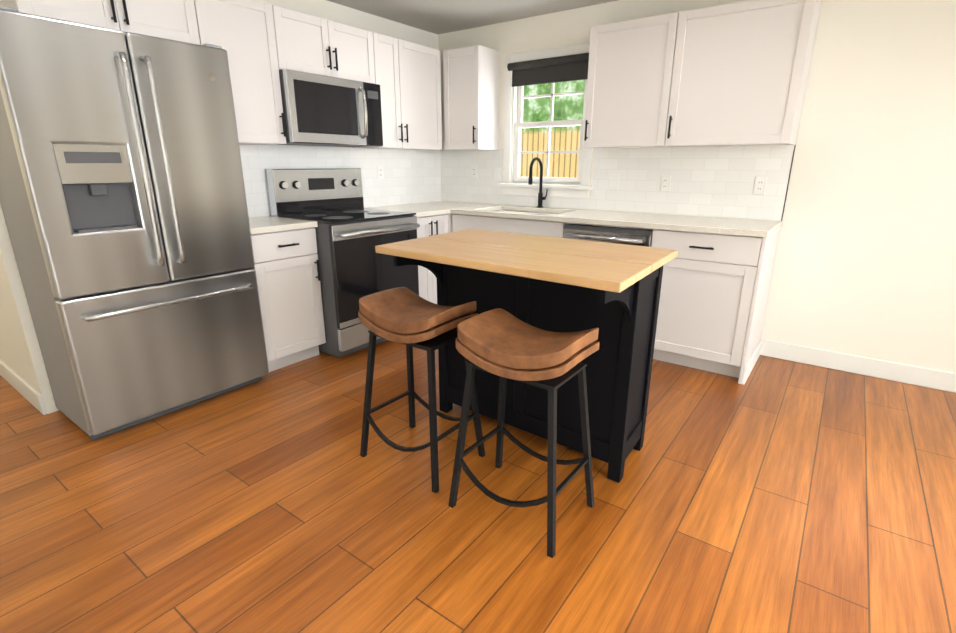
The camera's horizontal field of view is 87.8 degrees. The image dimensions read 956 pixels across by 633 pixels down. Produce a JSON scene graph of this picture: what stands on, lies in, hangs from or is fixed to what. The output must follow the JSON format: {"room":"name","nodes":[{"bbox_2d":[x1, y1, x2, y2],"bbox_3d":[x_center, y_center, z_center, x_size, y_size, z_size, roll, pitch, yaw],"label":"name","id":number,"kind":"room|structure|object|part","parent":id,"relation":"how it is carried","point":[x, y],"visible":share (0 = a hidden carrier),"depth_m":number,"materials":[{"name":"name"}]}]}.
{"room":"kitchen","nodes":[
{"label":"kitchen","id":0,"kind":"room"},
{"bbox_2d":[0,269,34,388],"bbox_3d":[-4.152,-1.046,3.663,4.550,2.350,0.120,12,21,34],"label":"wall","id":1,"kind":"structure","parent":0,"point":[12,356],"depth_m":2.68,"materials":[{"name":"white paint"}]},
{"bbox_2d":[0,360,46,414],"bbox_3d":[-4.147,0.049,3.905,4.670,0.115,0.016,12,21,34],"label":"baseboard","id":2,"kind":"structure","parent":1,"relation":"attached to","point":[25,389],"depth_m":2.75,"materials":[{"name":"white wood"}]},
{"bbox_2d":[0,0,437,413],"bbox_3d":[-1.356,-0.999,3.534,0.120,2.350,3.210,12,21,34],"label":"wall","id":3,"kind":"structure","parent":0,"point":[334,12],"depth_m":2.60,"materials":[{"name":"white paint"}]},
{"bbox_2d":[0,0,203,44],"bbox_3d":[-1.795,-1.501,2.372,0.302,0.290,0.735,12,21,34],"label":"upper cabinet","id":4,"kind":"object","parent":3,"relation":"attached to","point":[177,20],"depth_m":2.36,"materials":[{"name":"white wood"}]},
{"bbox_2d":[200,0,291,144],"bbox_3d":[-1.444,-1.414,2.899,0.302,0.766,0.448,12,21,34],"label":"upper cabinet","id":5,"kind":"object","parent":3,"relation":"attached to","point":[248,30],"depth_m":2.86,"materials":[{"name":"white wood"}]},
{"bbox_2d":[276,6,375,71],"bbox_3d":[-1.083,-1.760,3.307,0.302,0.341,0.768,12,21,34],"label":"upper cabinet","id":6,"kind":"object","parent":3,"relation":"attached to","point":[301,34],"depth_m":3.18,"materials":[{"name":"white wood"}]},
{"bbox_2d":[280,56,391,147],"bbox_3d":[-1.038,-1.414,3.378,0.410,0.467,0.758,12,21,34],"label":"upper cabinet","id":7,"kind":"object","parent":3,"relation":"attached to","point":[326,103],"depth_m":3.27,"materials":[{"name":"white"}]},
{"bbox_2d":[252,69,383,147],"bbox_3d":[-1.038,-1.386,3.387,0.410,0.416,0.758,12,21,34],"label":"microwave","id":8,"kind":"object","parent":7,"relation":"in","point":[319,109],"depth_m":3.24,"materials":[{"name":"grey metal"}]},
{"bbox_2d":[239,144,440,217],"bbox_3d":[-1.024,-1.075,3.869,0.008,0.470,2.265,12,21,34],"label":"backsplash","id":9,"kind":"structure","parent":3,"relation":"attached to","point":[412,176],"depth_m":4.00,"materials":[{"name":"tile"}]},
{"bbox_2d":[377,165,383,179],"bbox_3d":[-0.809,-1.195,4.124,0.008,0.114,0.070,12,21,34],"label":"electrical outlet","id":10,"kind":"object","parent":9,"relation":"attached to","point":[380,174],"visible":1,"depth_m":4.12,"materials":[{"name":"white plastic"}]},
{"bbox_2d":[365,33,411,149],"bbox_3d":[-0.767,-1.683,3.781,0.302,0.766,0.297,12,21,34],"label":"upper cabinet","id":11,"kind":"object","parent":3,"relation":"attached to","point":[391,53],"depth_m":3.73,"materials":[{"name":"white wood"}]},
{"bbox_2d":[408,42,443,149],"bbox_3d":[-0.584,-1.756,4.019,0.302,0.766,0.531,12,21,34],"label":"upper cabinet","id":12,"kind":"object","parent":3,"relation":"attached to","point":[424,70],"depth_m":3.99,"materials":[{"name":"white wood"}]},
{"bbox_2d":[327,0,616,34],"bbox_3d":[-1.346,-1.687,1.671,11.340,0.060,5.985,12,21,34],"label":"ceiling","id":13,"kind":"structure","parent":0,"point":[437,17],"depth_m":3.69,"materials":[{"name":"grey paint"}]},
{"bbox_2d":[0,340,955,632],"bbox_3d":[-1.351,0.617,2.379,11.340,0.060,5.985,12,21,34],"label":"floor","id":14,"kind":"structure","parent":0,"point":[776,496],"depth_m":1.86,"materials":[{"name":"brown wood"}]},
{"bbox_2d":[0,5,268,439],"bbox_3d":[-1.705,-0.408,2.523,0.628,1.812,0.890,12,21,34],"label":"fridge","id":15,"kind":"object","parent":14,"relation":"on","point":[123,201],"visible":1,"depth_m":2.28,"materials":[{"name":"grey metal"}]},
{"bbox_2d":[251,229,325,371],"bbox_3d":[-1.358,-0.135,3.229,0.514,0.878,0.435,12,21,34],"label":"base cabinet","id":16,"kind":"object","parent":14,"relation":"on","point":[286,267],"depth_m":3.07,"materials":[{"name":"white wood"}]},
{"bbox_2d":[249,217,316,236],"bbox_3d":[-1.347,-0.571,3.086,0.532,0.035,0.444,12,21,34],"label":"countertop","id":17,"kind":"structure","parent":16,"relation":"on","point":[257,224],"depth_m":2.99,"materials":[{"name":"white stone"}]},
{"bbox_2d":[266,168,419,357],"bbox_3d":[-0.907,-0.424,3.580,0.711,1.225,0.760,12,21,34],"label":"range","id":18,"kind":"object","parent":14,"relation":"on","point":[351,234],"visible":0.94,"depth_m":3.36,"materials":[{"name":"grey metal"}]},
{"bbox_2d":[358,287,484,492],"bbox_3d":[-0.248,0.278,2.139,0.451,0.737,0.341,12,21,34],"label":"stool","id":19,"kind":"object","parent":14,"relation":"on","point":[409,319],"visible":0.94,"depth_m":2.02,"materials":[{"name":"black metal"}]},
{"bbox_3d":[-0.248,0.019,2.059,0.425,0.100,0.305,12,21,34],"label":"seat","id":20,"kind":"part","parent":19,"relation":"part of","materials":[{"name":"brown leather"}]},
{"bbox_3d":[-0.248,-0.023,2.046,0.415,0.116,0.295,12,21,34],"label":"seat","id":21,"kind":"part","parent":19,"relation":"part of","materials":[{"name":"brown leather"}]},
{"bbox_2d":[417,213,448,303],"bbox_3d":[-0.608,-0.409,4.124,0.614,0.878,0.412,12,21,34],"label":"base cabinet","id":22,"kind":"object","parent":14,"relation":"on","point":[429,226],"depth_m":3.90,"materials":[{"name":"white wood"}]},
{"bbox_2d":[449,209,560,237],"bbox_3d":[0.370,-0.390,4.070,0.990,0.878,0.614,12,21,34],"label":"base cabinet","id":23,"kind":"object","parent":14,"relation":"on","point":[456,222],"depth_m":3.73,"materials":[{"name":"white wood"}]},
{"bbox_2d":[369,201,480,216],"bbox_3d":[-0.410,-0.919,4.224,0.632,0.035,1.044,12,21,34],"label":"countertop","id":24,"kind":"structure","parent":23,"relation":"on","point":[428,209],"depth_m":4.09,"materials":[{"name":"white stone"}]},
{"bbox_2d":[448,308,598,557],"bbox_3d":[0.169,0.380,1.813,0.451,0.737,0.341,12,21,34],"label":"stool","id":25,"kind":"object","parent":14,"relation":"on","point":[503,344],"visible":1,"depth_m":1.69,"materials":[{"name":"black metal"}]},
{"bbox_3d":[0.170,0.120,1.733,0.425,0.100,0.305,12,21,34],"label":"seat","id":26,"kind":"part","parent":25,"relation":"part of","materials":[{"name":"brown leather"}]},
{"bbox_3d":[0.170,0.078,1.720,0.415,0.116,0.295,12,21,34],"label":"seat","id":27,"kind":"part","parent":25,"relation":"part of","materials":[{"name":"brown leather"}]},
{"bbox_2d":[375,229,677,482],"bbox_3d":[0.191,0.153,2.222,1.136,0.925,0.774,12,21,34],"label":"kitchen island","id":28,"kind":"object","parent":14,"relation":"on","point":[611,291],"visible":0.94,"depth_m":2.07,"materials":[{"name":"black wood"}]},
{"bbox_2d":[561,221,652,246],"bbox_3d":[1.009,-0.238,3.612,0.604,0.860,0.608,12,21,34],"label":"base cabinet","id":29,"kind":"object","parent":14,"relation":"on","point":[599,233],"depth_m":3.23,"materials":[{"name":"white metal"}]},
{"bbox_2d":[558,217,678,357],"bbox_3d":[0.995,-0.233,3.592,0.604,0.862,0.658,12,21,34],"label":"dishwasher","id":30,"kind":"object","parent":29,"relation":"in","point":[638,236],"depth_m":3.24,"materials":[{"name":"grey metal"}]},
{"bbox_2d":[653,225,781,384],"bbox_3d":[1.513,-0.140,3.267,0.624,0.878,0.617,12,21,34],"label":"base cabinet","id":31,"kind":"object","parent":14,"relation":"on","point":[716,279],"depth_m":3.00,"materials":[{"name":"white wood"}]},
{"bbox_2d":[449,205,780,236],"bbox_3d":[0.865,-0.709,3.578,2.228,0.050,0.636,12,21,34],"label":"countertop","id":32,"kind":"structure","parent":31,"relation":"on","point":[732,227],"depth_m":3.28,"materials":[{"name":"white stone"}]},
{"bbox_2d":[529,157,547,208],"bbox_3d":[0.483,-1.072,3.994,0.094,0.397,0.214,12,21,34],"label":"faucet","id":33,"kind":"object","parent":32,"relation":"on","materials":[{"name":"black metal"}]},
{"bbox_2d":[438,0,955,372],"bbox_3d":[2.221,-0.826,2.999,6.550,2.350,0.120,12,21,34],"label":"wall","id":34,"kind":"structure","parent":0,"point":[865,262],"depth_m":2.91,"materials":[{"name":"white paint"}]},
{"bbox_2d":[444,45,499,150],"bbox_3d":[-0.053,-1.801,4.170,0.360,0.766,0.301,12,21,34],"label":"upper cabinet","id":35,"kind":"object","parent":34,"relation":"attached to","point":[471,73],"depth_m":4.06,"materials":[{"name":"white wood"}]},
{"bbox_2d":[499,42,592,198],"bbox_3d":[0.573,-1.538,4.010,0.850,1.110,0.178,12,21,34],"label":"window","id":36,"kind":"structure","parent":34,"relation":"in","point":[560,64],"depth_m":3.99,"materials":[{"name":"white wood"}]},
{"bbox_2d":[507,51,592,86],"bbox_3d":[0.538,-1.909,3.845,0.710,0.185,0.056,12,21,34],"label":"shade","id":37,"kind":"object","parent":36,"relation":"attached to","point":[562,66],"depth_m":3.85,"materials":[{"name":"grey fabric"}]},
{"bbox_2d":[440,145,795,220],"bbox_3d":[0.798,-1.089,3.927,2.859,0.470,0.010,12,21,34],"label":"backsplash","id":38,"kind":"structure","parent":34,"relation":"attached to","point":[715,181],"depth_m":3.54,"materials":[{"name":"tile"}]},
{"bbox_2d":[471,165,476,178],"bbox_3d":[-0.034,-1.306,4.491,0.070,0.114,0.008,12,21,34],"label":"electrical outlet","id":39,"kind":"object","parent":38,"relation":"attached to","point":[474,171],"visible":1,"depth_m":4.49,"materials":[{"name":"white plastic"}]},
{"bbox_2d":[660,175,670,191],"bbox_3d":[1.336,-0.950,3.547,0.070,0.114,0.008,12,21,34],"label":"electrical outlet","id":40,"kind":"object","parent":38,"relation":"attached to","point":[665,181],"visible":1,"depth_m":3.54,"materials":[{"name":"white plastic"}]},
{"bbox_2d":[753,176,767,194],"bbox_3d":[1.820,-0.844,3.208,0.070,0.114,0.008,12,21,34],"label":"electrical outlet","id":41,"kind":"object","parent":38,"relation":"attached to","point":[760,183],"visible":1,"depth_m":3.21,"materials":[{"name":"white plastic"}]},
{"bbox_2d":[583,14,667,147],"bbox_3d":[1.089,-1.552,3.369,0.622,0.766,0.301,12,21,34],"label":"upper cabinet","id":42,"kind":"object","parent":34,"relation":"attached to","point":[623,81],"depth_m":3.29,"materials":[{"name":"white wood"}]},
{"bbox_2d":[652,0,820,146],"bbox_3d":[1.559,-1.449,3.039,0.755,0.766,0.301,12,21,34],"label":"upper cabinet","id":43,"kind":"object","parent":34,"relation":"attached to","point":[734,74],"depth_m":2.91,"materials":[{"name":"white wood"}]},
{"bbox_2d":[760,339,955,392],"bbox_3d":[3.371,0.518,2.439,3.530,0.115,0.016,12,21,34],"label":"baseboard","id":44,"kind":"structure","parent":34,"relation":"attached to","point":[915,375],"depth_m":3.11,"materials":[{"name":"white wood"}]},
{"label":"outside","id":45,"kind":"structure","parent":0,"visible":0},
{"bbox_2d":[520,80,584,177],"bbox_3d":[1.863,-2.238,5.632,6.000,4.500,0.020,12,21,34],"label":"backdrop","id":46,"kind":"structure","parent":45,"point":[542,137],"depth_m":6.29,"materials":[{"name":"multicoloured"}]}
]}

